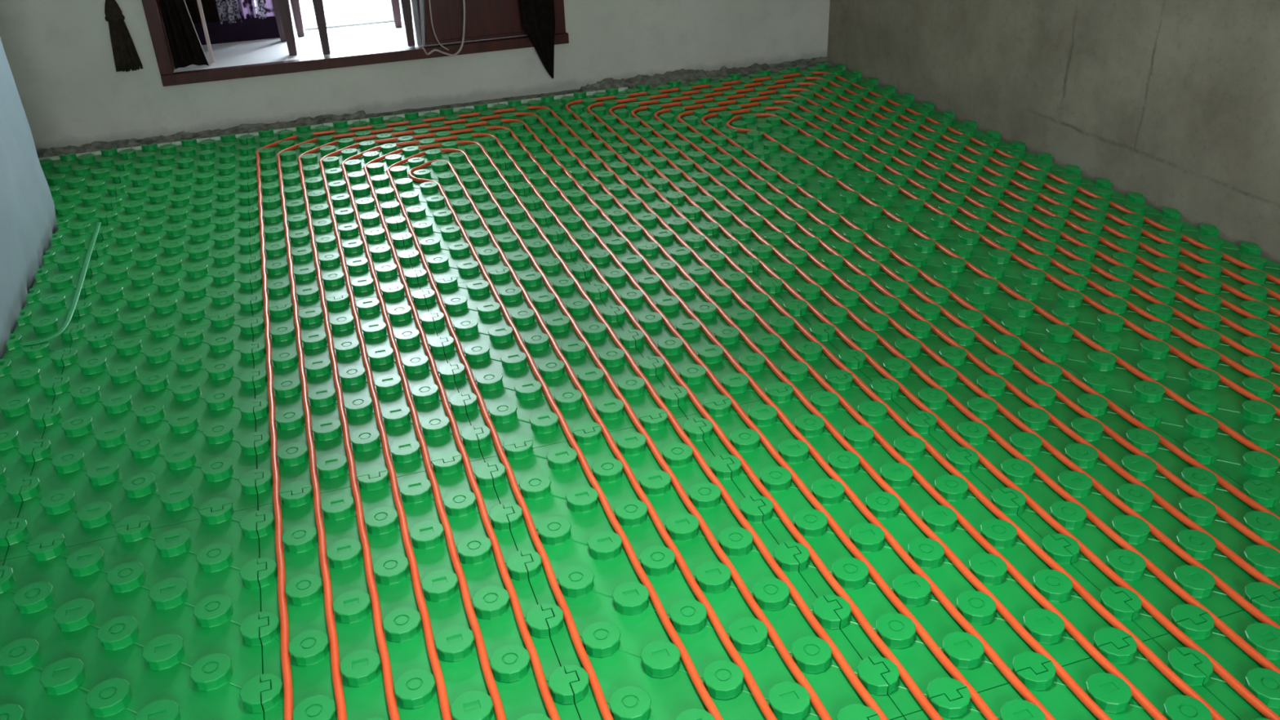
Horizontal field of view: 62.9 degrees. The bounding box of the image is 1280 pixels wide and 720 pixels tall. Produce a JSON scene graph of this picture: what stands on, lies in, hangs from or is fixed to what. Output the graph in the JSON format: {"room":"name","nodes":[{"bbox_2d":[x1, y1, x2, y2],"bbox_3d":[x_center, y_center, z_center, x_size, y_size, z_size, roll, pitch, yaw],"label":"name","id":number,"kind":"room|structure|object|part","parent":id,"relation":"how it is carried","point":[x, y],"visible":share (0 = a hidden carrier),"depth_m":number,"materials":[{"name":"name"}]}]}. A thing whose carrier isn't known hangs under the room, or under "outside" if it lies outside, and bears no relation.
{"room":"building under construction","nodes":[
{"label":"building under construction","id":0,"kind":"room"},
{"bbox_2d":[0,36,57,359],"bbox_3d":[-1.656,-0.250,1.060,0.301,2.820,6.975,-11,30,-15],"label":"wall","id":1,"kind":"structure","parent":0,"point":[28,220],"depth_m":4.13,"materials":[{"name":"white paint"}]},
{"bbox_2d":[23,229,56,306],"bbox_3d":[-0.273,0.406,2.797,6.500,0.100,8.400,-11,30,-15],"label":"floor","id":2,"kind":"structure","parent":0,"point":[54,232],"depth_m":4.13,"materials":[{"name":"concrete"}]},
{"bbox_2d":[0,560,4,577],"bbox_3d":[-1.464,0.780,2.049,0.228,0.044,1.218,-11,30,-15],"label":"mat","id":3,"kind":"object","parent":2,"relation":"on","point":[2,562],"visible":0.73,"depth_m":2.51,"materials":[{"name":"green plastic"}]},
{"bbox_2d":[0,343,70,561],"bbox_3d":[-1.849,0.243,3.050,0.228,0.044,1.218,-11,30,-15],"label":"mat","id":4,"kind":"object","parent":2,"relation":"on","point":[27,381],"visible":0.96,"depth_m":3.18,"materials":[{"name":"green plastic"}]},
{"bbox_2d":[2,222,107,358],"bbox_3d":[-2.198,-0.304,4.061,0.305,0.051,1.218,-11,30,-15],"label":"mat","id":5,"kind":"object","parent":2,"relation":"on","point":[46,307],"depth_m":3.96,"materials":[{"name":"green plastic"}]},
{"bbox_3d":[-2.173,-0.330,4.061,0.129,0.006,1.189,-8,29,-10],"label":"plastic strip","id":6,"kind":"part","parent":5,"relation":"part of","materials":[{"name":"plastic"}]},
{"bbox_2d":[39,147,131,234],"bbox_3d":[-2.804,-0.795,5.002,0.618,0.044,1.218,-11,30,-15],"label":"mat","id":7,"kind":"object","parent":2,"relation":"on","point":[82,188],"visible":0.62,"depth_m":5.08,"materials":[{"name":"green plastic"}]},
{"bbox_2d":[5,313,263,559],"bbox_3d":[-1.466,0.169,3.158,0.618,0.044,1.218,-11,30,-15],"label":"mat","id":8,"kind":"object","parent":2,"relation":"on","point":[159,428],"visible":0.99,"depth_m":3.04,"materials":[{"name":"green plastic"}]},
{"bbox_2d":[0,503,271,719],"bbox_3d":[-1.081,0.706,2.156,0.618,0.044,1.218,-11,30,-15],"label":"mat","id":9,"kind":"object","parent":2,"relation":"on","point":[144,622],"visible":0.99,"depth_m":2.35,"materials":[{"name":"green plastic"}]},
{"bbox_2d":[70,204,256,347],"bbox_3d":[-1.851,-0.368,4.159,0.618,0.044,1.218,-11,30,-15],"label":"mat","id":10,"kind":"object","parent":2,"relation":"on","point":[183,270],"visible":0.98,"depth_m":4.07,"materials":[{"name":"green plastic"}]},
{"bbox_2d":[106,133,252,226],"bbox_3d":[-2.236,-0.905,5.161,0.618,0.044,1.218,-11,30,-15],"label":"mat","id":11,"kind":"object","parent":2,"relation":"on","point":[194,177],"visible":0.97,"depth_m":5.09,"materials":[{"name":"green plastic"}]},
{"bbox_2d":[246,120,384,207],"bbox_3d":[-1.668,-1.015,5.320,0.618,0.044,1.218,-11,30,-15],"label":"mat","id":12,"kind":"object","parent":2,"relation":"on","point":[270,188],"visible":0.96,"depth_m":5.24,"materials":[{"name":"green plastic"}]},
{"bbox_2d":[38,86,628,160],"bbox_3d":[-1.681,-1.326,5.896,3.396,0.034,0.017,-11,30,-15],"label":"strip","id":13,"kind":"object","parent":2,"relation":"on","point":[621,89],"visible":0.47,"depth_m":5.89,"materials":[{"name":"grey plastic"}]},
{"bbox_2d":[248,186,421,317],"bbox_3d":[-1.283,-0.478,4.319,0.618,0.044,1.218,-11,30,-15],"label":"mat","id":14,"kind":"object","parent":2,"relation":"on","point":[308,294],"visible":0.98,"depth_m":4.23,"materials":[{"name":"green plastic"}]},
{"bbox_2d":[251,285,483,506],"bbox_3d":[-0.898,0.059,3.317,0.618,0.044,1.218,-11,30,-15],"label":"mat","id":15,"kind":"object","parent":2,"relation":"on","point":[292,453],"visible":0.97,"depth_m":3.20,"materials":[{"name":"green plastic"}]},
{"bbox_2d":[256,455,580,719],"bbox_3d":[-0.513,0.596,2.315,0.618,0.044,1.218,-11,30,-15],"label":"mat","id":16,"kind":"object","parent":2,"relation":"on","point":[416,696],"visible":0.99,"depth_m":2.37,"materials":[{"name":"green plastic"}]},
{"bbox_2d":[359,106,507,189],"bbox_3d":[-1.101,-1.125,5.480,0.618,0.044,1.218,-11,30,-15],"label":"mat","id":17,"kind":"object","parent":2,"relation":"on","point":[437,168],"visible":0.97,"depth_m":5.37,"materials":[{"name":"green plastic"}]},
{"bbox_2d":[275,112,1111,719],"bbox_3d":[-0.358,-0.006,3.382,1.421,0.019,5.721,-11,30,-15],"label":"pipe","id":18,"kind":"object","parent":17,"relation":"on","point":[1085,699],"visible":0.91,"depth_m":2.77,"materials":[{"name":"orange plastic"}]},
{"bbox_2d":[35,56,834,158],"bbox_3d":[-1.635,-1.387,5.963,6.060,0.079,0.112,-11,30,-15],"label":"strip","id":19,"kind":"object","parent":2,"relation":"on","point":[685,76],"visible":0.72,"depth_m":6.13,"materials":[{"name":"grey concrete"}]},
{"bbox_2d":[384,168,574,289],"bbox_3d":[-0.715,-0.588,4.478,0.618,0.044,1.218,-11,30,-15],"label":"mat","id":20,"kind":"object","parent":2,"relation":"on","point":[447,255],"visible":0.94,"depth_m":4.40,"materials":[{"name":"green plastic"}]},
{"bbox_2d":[408,160,777,719],"bbox_3d":[-0.250,0.145,3.100,0.228,0.019,5.045,-11,30,-15],"label":"pipe","id":21,"kind":"object","parent":20,"relation":"on","point":[726,641],"visible":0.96,"depth_m":2.70,"materials":[{"name":"orange plastic"}]},
{"bbox_2d":[465,94,625,170],"bbox_3d":[-0.533,-1.235,5.639,0.618,0.044,1.218,-11,30,-15],"label":"mat","id":22,"kind":"object","parent":2,"relation":"on","point":[517,153],"visible":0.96,"depth_m":5.56,"materials":[{"name":"green plastic"}]},
{"bbox_2d":[422,260,684,460],"bbox_3d":[-0.330,-0.051,3.476,0.618,0.044,1.218,-11,30,-15],"label":"mat","id":23,"kind":"object","parent":2,"relation":"on","point":[518,408],"visible":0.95,"depth_m":3.37,"materials":[{"name":"green plastic"}]},
{"bbox_2d":[511,151,718,264],"bbox_3d":[-0.147,-0.698,4.637,0.618,0.044,1.218,-11,30,-15],"label":"mat","id":24,"kind":"object","parent":2,"relation":"on","point":[587,240],"visible":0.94,"depth_m":4.56,"materials":[{"name":"green plastic"}]},
{"bbox_2d":[566,83,736,155],"bbox_3d":[0.035,-1.345,5.798,0.618,0.044,1.218,-11,30,-15],"label":"mat","id":25,"kind":"object","parent":2,"relation":"on","point":[624,113],"visible":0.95,"depth_m":5.71,"materials":[{"name":"green plastic"}]},
{"bbox_2d":[484,412,902,719],"bbox_3d":[0.055,0.486,2.475,0.618,0.044,1.218,-11,30,-15],"label":"mat","id":26,"kind":"object","parent":2,"relation":"on","point":[640,672],"visible":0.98,"depth_m":2.39,"materials":[{"name":"green plastic"}]},
{"bbox_2d":[575,236,866,417],"bbox_3d":[0.238,-0.161,3.636,0.618,0.044,1.218,-11,30,-15],"label":"mat","id":27,"kind":"object","parent":2,"relation":"on","point":[692,374],"visible":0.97,"depth_m":3.54,"materials":[{"name":"green plastic"}]},
{"bbox_2d":[630,137,850,240],"bbox_3d":[0.420,-0.808,4.797,0.618,0.044,1.218,-11,30,-15],"label":"mat","id":28,"kind":"object","parent":2,"relation":"on","point":[724,218],"visible":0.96,"depth_m":4.72,"materials":[{"name":"green plastic"}]},
{"bbox_2d":[662,72,840,140],"bbox_3d":[0.603,-1.456,5.958,0.618,0.044,1.218,-11,30,-15],"label":"mat","id":29,"kind":"object","parent":2,"relation":"on","point":[772,125],"visible":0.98,"depth_m":5.85,"materials":[{"name":"green plastic"}]},
{"bbox_2d":[753,62,939,125],"bbox_3d":[1.171,-1.566,6.117,0.618,0.044,1.218,-11,30,-15],"label":"mat","id":30,"kind":"object","parent":2,"relation":"on","point":[907,100],"visible":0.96,"depth_m":6.04,"materials":[{"name":"green plastic"}]},
{"bbox_2d":[742,122,973,218],"bbox_3d":[0.988,-0.918,4.956,0.618,0.044,1.218,-11,30,-15],"label":"mat","id":31,"kind":"object","parent":2,"relation":"on","point":[889,197],"visible":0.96,"depth_m":4.88,"materials":[{"name":"green plastic"}]},
{"bbox_2d":[726,113,1279,467],"bbox_3d":[1.440,-0.203,3.612,0.328,0.019,5.120,-12,30,-16],"label":"pipe","id":32,"kind":"object","parent":31,"relation":"on","point":[1226,381],"visible":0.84,"depth_m":3.61,"materials":[{"name":"orange plastic"}]},
{"bbox_2d":[719,214,1031,377],"bbox_3d":[0.805,-0.271,3.795,0.618,0.044,1.218,-11,30,-15],"label":"mat","id":33,"kind":"object","parent":2,"relation":"on","point":[867,340],"visible":0.85,"depth_m":3.70,"materials":[{"name":"green plastic"}]},
{"bbox_2d":[867,715,905,719],"bbox_3d":[0.440,1.023,1.473,0.618,0.044,1.218,-11,30,-15],"label":"mat","id":34,"kind":"object","parent":2,"relation":"on","point":[876,717],"visible":1,"depth_m":2.03,"materials":[{"name":"green plastic"}]},
{"bbox_2d":[386,148,832,719],"bbox_3d":[-0.278,0.106,3.173,0.421,0.019,5.219,-11,30,-15],"label":"pipe","id":35,"kind":"object","parent":34,"relation":"on","point":[780,647],"visible":0.94,"depth_m":2.71,"materials":[{"name":"orange plastic"}]},
{"bbox_2d":[686,373,1151,716],"bbox_3d":[0.623,0.376,2.634,0.618,0.044,1.218,-11,30,-15],"label":"mat","id":36,"kind":"object","parent":2,"relation":"on","point":[897,631],"visible":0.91,"depth_m":2.49,"materials":[{"name":"green plastic"}]},
{"bbox_2d":[841,108,1088,198],"bbox_3d":[1.556,-1.029,5.115,0.618,0.044,1.218,-11,30,-15],"label":"mat","id":37,"kind":"object","parent":2,"relation":"on","point":[1017,149],"visible":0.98,"depth_m":5.04,"materials":[{"name":"green plastic"}]},
{"bbox_2d":[852,194,1182,342],"bbox_3d":[1.373,-0.382,3.954,0.618,0.044,1.218,-11,30,-15],"label":"mat","id":38,"kind":"object","parent":2,"relation":"on","point":[1068,306],"visible":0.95,"depth_m":3.85,"materials":[{"name":"green plastic"}]},
{"bbox_2d":[868,338,1279,639],"bbox_3d":[1.191,0.266,2.793,0.618,0.044,1.218,-11,30,-15],"label":"mat","id":39,"kind":"object","parent":2,"relation":"on","point":[1197,582],"visible":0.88,"depth_m":2.69,"materials":[{"name":"green plastic"}]},
{"bbox_2d":[903,636,1253,719],"bbox_3d":[1.008,0.913,1.632,0.618,0.044,1.218,-11,30,-15],"label":"mat","id":40,"kind":"object","parent":2,"relation":"on","point":[1108,691],"visible":0.92,"depth_m":2.08,"materials":[{"name":"green plastic"}]},
{"bbox_2d":[975,175,1279,311],"bbox_3d":[1.941,-0.492,4.114,0.618,0.044,1.218,-11,30,-15],"label":"mat","id":41,"kind":"object","parent":2,"relation":"on","point":[1247,253],"visible":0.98,"depth_m":4.04,"materials":[{"name":"green plastic"}]},
{"bbox_2d":[1033,306,1279,511],"bbox_3d":[1.758,0.155,2.953,0.618,0.044,1.218,-11,30,-15],"label":"mat","id":42,"kind":"object","parent":2,"relation":"on","point":[1255,420],"visible":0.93,"depth_m":3.10,"materials":[{"name":"green plastic"}]},
{"bbox_2d":[1152,591,1279,719],"bbox_3d":[1.576,0.803,1.792,0.618,0.044,1.218,-11,30,-15],"label":"mat","id":43,"kind":"object","parent":2,"relation":"on","point":[1264,683],"visible":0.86,"depth_m":2.16,"materials":[{"name":"green plastic"}]},
{"bbox_2d":[564,71,1279,719],"bbox_3d":[1.282,-0.349,3.888,1.721,0.019,5.821,-11,30,-15],"label":"pipe","id":44,"kind":"object","parent":43,"relation":"on","point":[1082,592],"visible":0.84,"depth_m":3.22,"materials":[{"name":"orange plastic"}]},
{"bbox_2d":[586,76,1279,719],"bbox_3d":[1.298,-0.327,3.847,1.521,0.019,5.721,-11,30,-15],"label":"pipe","id":45,"kind":"object","parent":43,"relation":"on","point":[1259,705],"visible":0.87,"depth_m":3.21,"materials":[{"name":"orange plastic"}]},
{"bbox_2d":[608,82,1279,673],"bbox_3d":[1.314,-0.305,3.805,1.321,0.019,5.621,-11,30,-15],"label":"pipe","id":46,"kind":"object","parent":43,"relation":"on","point":[1219,624],"visible":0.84,"depth_m":3.41,"materials":[{"name":"orange plastic"}]},
{"bbox_2d":[631,88,1279,628],"bbox_3d":[1.330,-0.282,3.763,1.121,0.019,5.521,-11,30,-15],"label":"pipe","id":47,"kind":"object","parent":43,"relation":"on","point":[1236,597],"visible":0.8,"depth_m":3.50,"materials":[{"name":"orange plastic"}]},
{"bbox_2d":[653,93,1279,588],"bbox_3d":[1.346,-0.260,3.721,0.921,0.019,5.421,-11,30,-15],"label":"pipe","id":48,"kind":"object","parent":43,"relation":"on","point":[1248,568],"visible":0.84,"depth_m":3.54,"materials":[{"name":"orange plastic"}]},
{"bbox_2d":[676,100,1279,552],"bbox_3d":[1.362,-0.237,3.680,0.721,0.019,5.321,-11,30,-15],"label":"pipe","id":49,"kind":"object","parent":43,"relation":"on","point":[1162,470],"visible":0.83,"depth_m":3.54,"materials":[{"name":"orange plastic"}]},
{"bbox_2d":[700,106,1279,519],"bbox_3d":[1.378,-0.215,3.638,0.521,0.019,5.221,-11,30,-15],"label":"pipe","id":50,"kind":"object","parent":43,"relation":"on","point":[1223,482],"visible":0.84,"depth_m":3.54,"materials":[{"name":"orange plastic"}]},
{"bbox_2d":[1183,287,1279,363],"bbox_3d":[2.326,0.045,3.112,0.618,0.044,1.218,-11,30,-15],"label":"mat","id":51,"kind":"object","parent":2,"relation":"on","point":[1261,327],"visible":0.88,"depth_m":3.47,"materials":[{"name":"green plastic"}]},
{"bbox_3d":[-0.128,1.133,1.314,0.617,0.044,1.217,-11,30,-15],"label":"mat","id":52,"kind":"object","parent":2,"relation":"on","visible":0},
{"bbox_2d":[363,140,888,719],"bbox_3d":[-0.294,0.084,3.215,0.621,0.019,5.321,-11,30,-15],"label":"pipe","id":53,"kind":"object","parent":52,"relation":"on","point":[814,623],"visible":0.91,"depth_m":2.74,"materials":[{"name":"orange plastic"}]},
{"bbox_2d":[340,133,943,719],"bbox_3d":[-0.310,0.061,3.257,0.821,0.019,5.421,-11,30,-15],"label":"pipe","id":54,"kind":"object","parent":52,"relation":"on","point":[930,710],"visible":0.93,"depth_m":2.74,"materials":[{"name":"orange plastic"}]},
{"bbox_2d":[318,125,999,719],"bbox_3d":[-0.326,0.039,3.299,1.021,0.019,5.521,-11,30,-15],"label":"pipe","id":55,"kind":"object","parent":52,"relation":"on","point":[976,699],"visible":0.9,"depth_m":2.75,"materials":[{"name":"orange plastic"}]},
{"bbox_2d":[297,119,1055,719],"bbox_3d":[-0.342,0.017,3.340,1.221,0.019,5.621,-11,30,-15],"label":"pipe","id":56,"kind":"object","parent":52,"relation":"on","point":[1027,695],"visible":0.91,"depth_m":2.77,"materials":[{"name":"orange plastic"}]},
{"bbox_2d":[255,106,1168,719],"bbox_3d":[-0.374,-0.028,3.424,1.621,0.019,5.821,-11,30,-15],"label":"pipe","id":57,"kind":"object","parent":52,"relation":"on","point":[1148,706],"visible":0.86,"depth_m":2.80,"materials":[{"name":"orange plastic"}]},
{"bbox_2d":[288,0,305,28],"bbox_3d":[-2.144,-2.812,6.065,0.075,1.730,0.023,-11,30,-15],"label":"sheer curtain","id":58,"kind":"object","parent":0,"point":[291,9],"visible":0.32,"depth_m":6.45,"materials":[{"name":"white fabric"}]},
{"bbox_2d":[173,17,527,72],"bbox_3d":[-2.220,-1.826,6.219,3.450,0.100,1.040,-11,30,-15],"label":"floor","id":59,"kind":"structure","parent":0,"point":[363,38],"depth_m":6.11,"materials":[{"name":"tile"}]},
{"bbox_2d":[184,0,279,44],"bbox_3d":[-2.550,-2.779,5.795,0.850,2.000,0.086,-11,30,-15],"label":"floral curtain","id":60,"kind":"object","parent":59,"relation":"on","point":[226,20],"visible":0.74,"depth_m":6.24,"materials":[{"name":"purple fabric"}]},
{"bbox_2d":[271,0,297,55],"bbox_3d":[-2.324,-2.192,5.782,0.664,0.970,0.494,-11,30,-15],"label":"wooden chair","id":61,"kind":"object","parent":59,"relation":"on","point":[282,10],"visible":0.5,"depth_m":5.85,"materials":[{"name":"brown wood"}]},
{"bbox_3d":[-2.133,-2.092,6.157,0.068,0.420,0.068,-11,30,-15],"label":"leg","id":62,"kind":"part","parent":61,"relation":"part of","materials":[{"name":"brown wood"}]},
{"bbox_2d":[304,19,394,30],"bbox_3d":[-1.847,-2.785,6.223,0.570,1.550,0.015,-11,30,-15],"label":"trim","id":63,"kind":"structure","parent":59,"relation":"on","point":[389,20],"depth_m":6.59,"materials":[{"name":"grey metal"}]},
{"bbox_2d":[289,0,415,54],"bbox_3d":[-1.703,-2.212,6.022,0.658,0.730,0.667,-11,30,-15],"label":"wooden table","id":64,"kind":"object","parent":59,"relation":"on","point":[406,7],"visible":1,"depth_m":5.95,"materials":[{"name":"brown wood"}]},
{"bbox_3d":[-2.075,-2.278,6.200,0.072,0.700,0.072,-11,30,-15],"label":"leg","id":65,"kind":"part","parent":64,"relation":"part of","materials":[{"name":"brown wood"}]},
{"bbox_3d":[-1.783,-2.039,5.745,0.072,0.700,0.072,-11,30,-15],"label":"leg","id":66,"kind":"part","parent":64,"relation":"part of","materials":[{"name":"brown wood"}]},
{"bbox_3d":[-1.514,-2.377,6.339,0.072,0.700,0.072,-11,30,-15],"label":"leg","id":67,"kind":"part","parent":64,"relation":"part of","materials":[{"name":"brown wood"}]},
{"bbox_3d":[-1.330,-2.119,5.859,0.072,0.700,0.072,-11,30,-15],"label":"leg","id":68,"kind":"part","parent":64,"relation":"part of","materials":[{"name":"brown wood"}]},
{"bbox_2d":[410,0,526,45],"bbox_3d":[-0.984,-2.639,5.844,0.770,1.600,0.392,-11,30,-15],"label":"cabinet","id":69,"kind":"object","parent":59,"relation":"on","point":[484,19],"visible":0.8,"depth_m":6.01,"materials":[{"name":"red wood"}]},
{"bbox_3d":[-1.308,-2.531,5.671,0.025,1.600,0.090,-11,30,-15],"label":"post","id":70,"kind":"part","parent":69,"relation":"part of","materials":[{"name":"silver metal"}]},
{"bbox_2d":[0,0,830,150],"bbox_3d":[-1.671,-2.649,5.414,6.365,2.820,0.120,-11,30,-15],"label":"wall","id":71,"kind":"structure","parent":0,"point":[59,53],"depth_m":5.96,"materials":[{"name":"paint"}]},
{"bbox_2d":[104,0,142,71],"bbox_3d":[-2.710,-2.029,5.245,0.133,1.152,0.047,-11,30,-15],"label":"tassel","id":72,"kind":"object","parent":71,"relation":"hanging from","point":[126,56],"visible":1,"depth_m":5.43,"materials":[{"name":"black fabric"}]},
{"bbox_2d":[196,0,214,62],"bbox_3d":[-2.406,-2.486,5.356,0.018,1.900,0.030,-11,30,-15],"label":"door frame","id":73,"kind":"structure","parent":71,"relation":"attached to","point":[199,3],"depth_m":5.72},
{"bbox_2d":[141,0,568,86],"bbox_3d":[-1.549,-2.608,5.473,2.252,2.057,0.175,-11,30,-15],"label":"door frame","id":74,"kind":"structure","parent":71,"relation":"in","point":[152,9],"depth_m":5.79,"materials":[{"name":"red wood"}]},
{"bbox_2d":[158,0,209,68],"bbox_3d":[-2.475,-2.428,5.253,0.179,1.901,0.044,-11,30,-15],"label":"drape","id":75,"kind":"object","parent":74,"relation":"hanging from","point":[186,48],"visible":1,"depth_m":5.62,"materials":[{"name":"black fabric"}]},
{"bbox_2d":[418,0,465,56],"bbox_3d":[-1.119,-2.046,5.838,0.286,0.686,0.065,-11,30,-15],"label":"cable","id":76,"kind":"object","parent":74,"relation":"hanging from","point":[421,2],"visible":1,"depth_m":5.91,"materials":[{"name":"white plastic"}]},
{"bbox_3d":[-1.137,-1.987,5.832,0.080,0.523,0.009,-9,30,-12],"label":"handle","id":77,"kind":"part","parent":76,"relation":"part of","materials":[{"name":"brown wood"}]},
{"bbox_2d":[519,0,555,78],"bbox_3d":[-0.612,-2.495,5.754,0.207,1.900,0.024,-11,30,-15],"label":"curtain","id":78,"kind":"object","parent":74,"relation":"hanging from","point":[538,16],"visible":1,"depth_m":6.07,"materials":[{"name":"black fabric"}]},
{"bbox_2d":[826,0,1279,263],"bbox_3d":[2.572,-1.366,2.785,0.200,2.820,8.140,-11,30,-15],"label":"wall","id":79,"kind":"structure","parent":0,"point":[1175,104],"depth_m":4.46,"materials":[{"name":"concrete"}]},
{"bbox_3d":[-2.366,-3.118,6.034,3.550,2.350,0.100,-11,30,-15],"label":"wall","id":80,"kind":"structure","parent":0,"visible":0},
{"bbox_2d":[302,1,401,26],"bbox_3d":[-1.764,-3.163,6.229,1.350,2.200,0.060,-11,30,-15],"label":"window","id":81,"kind":"structure","parent":80,"relation":"in","point":[375,15],"depth_m":6.69,"materials":[{"name":"white paint"}]}
]}

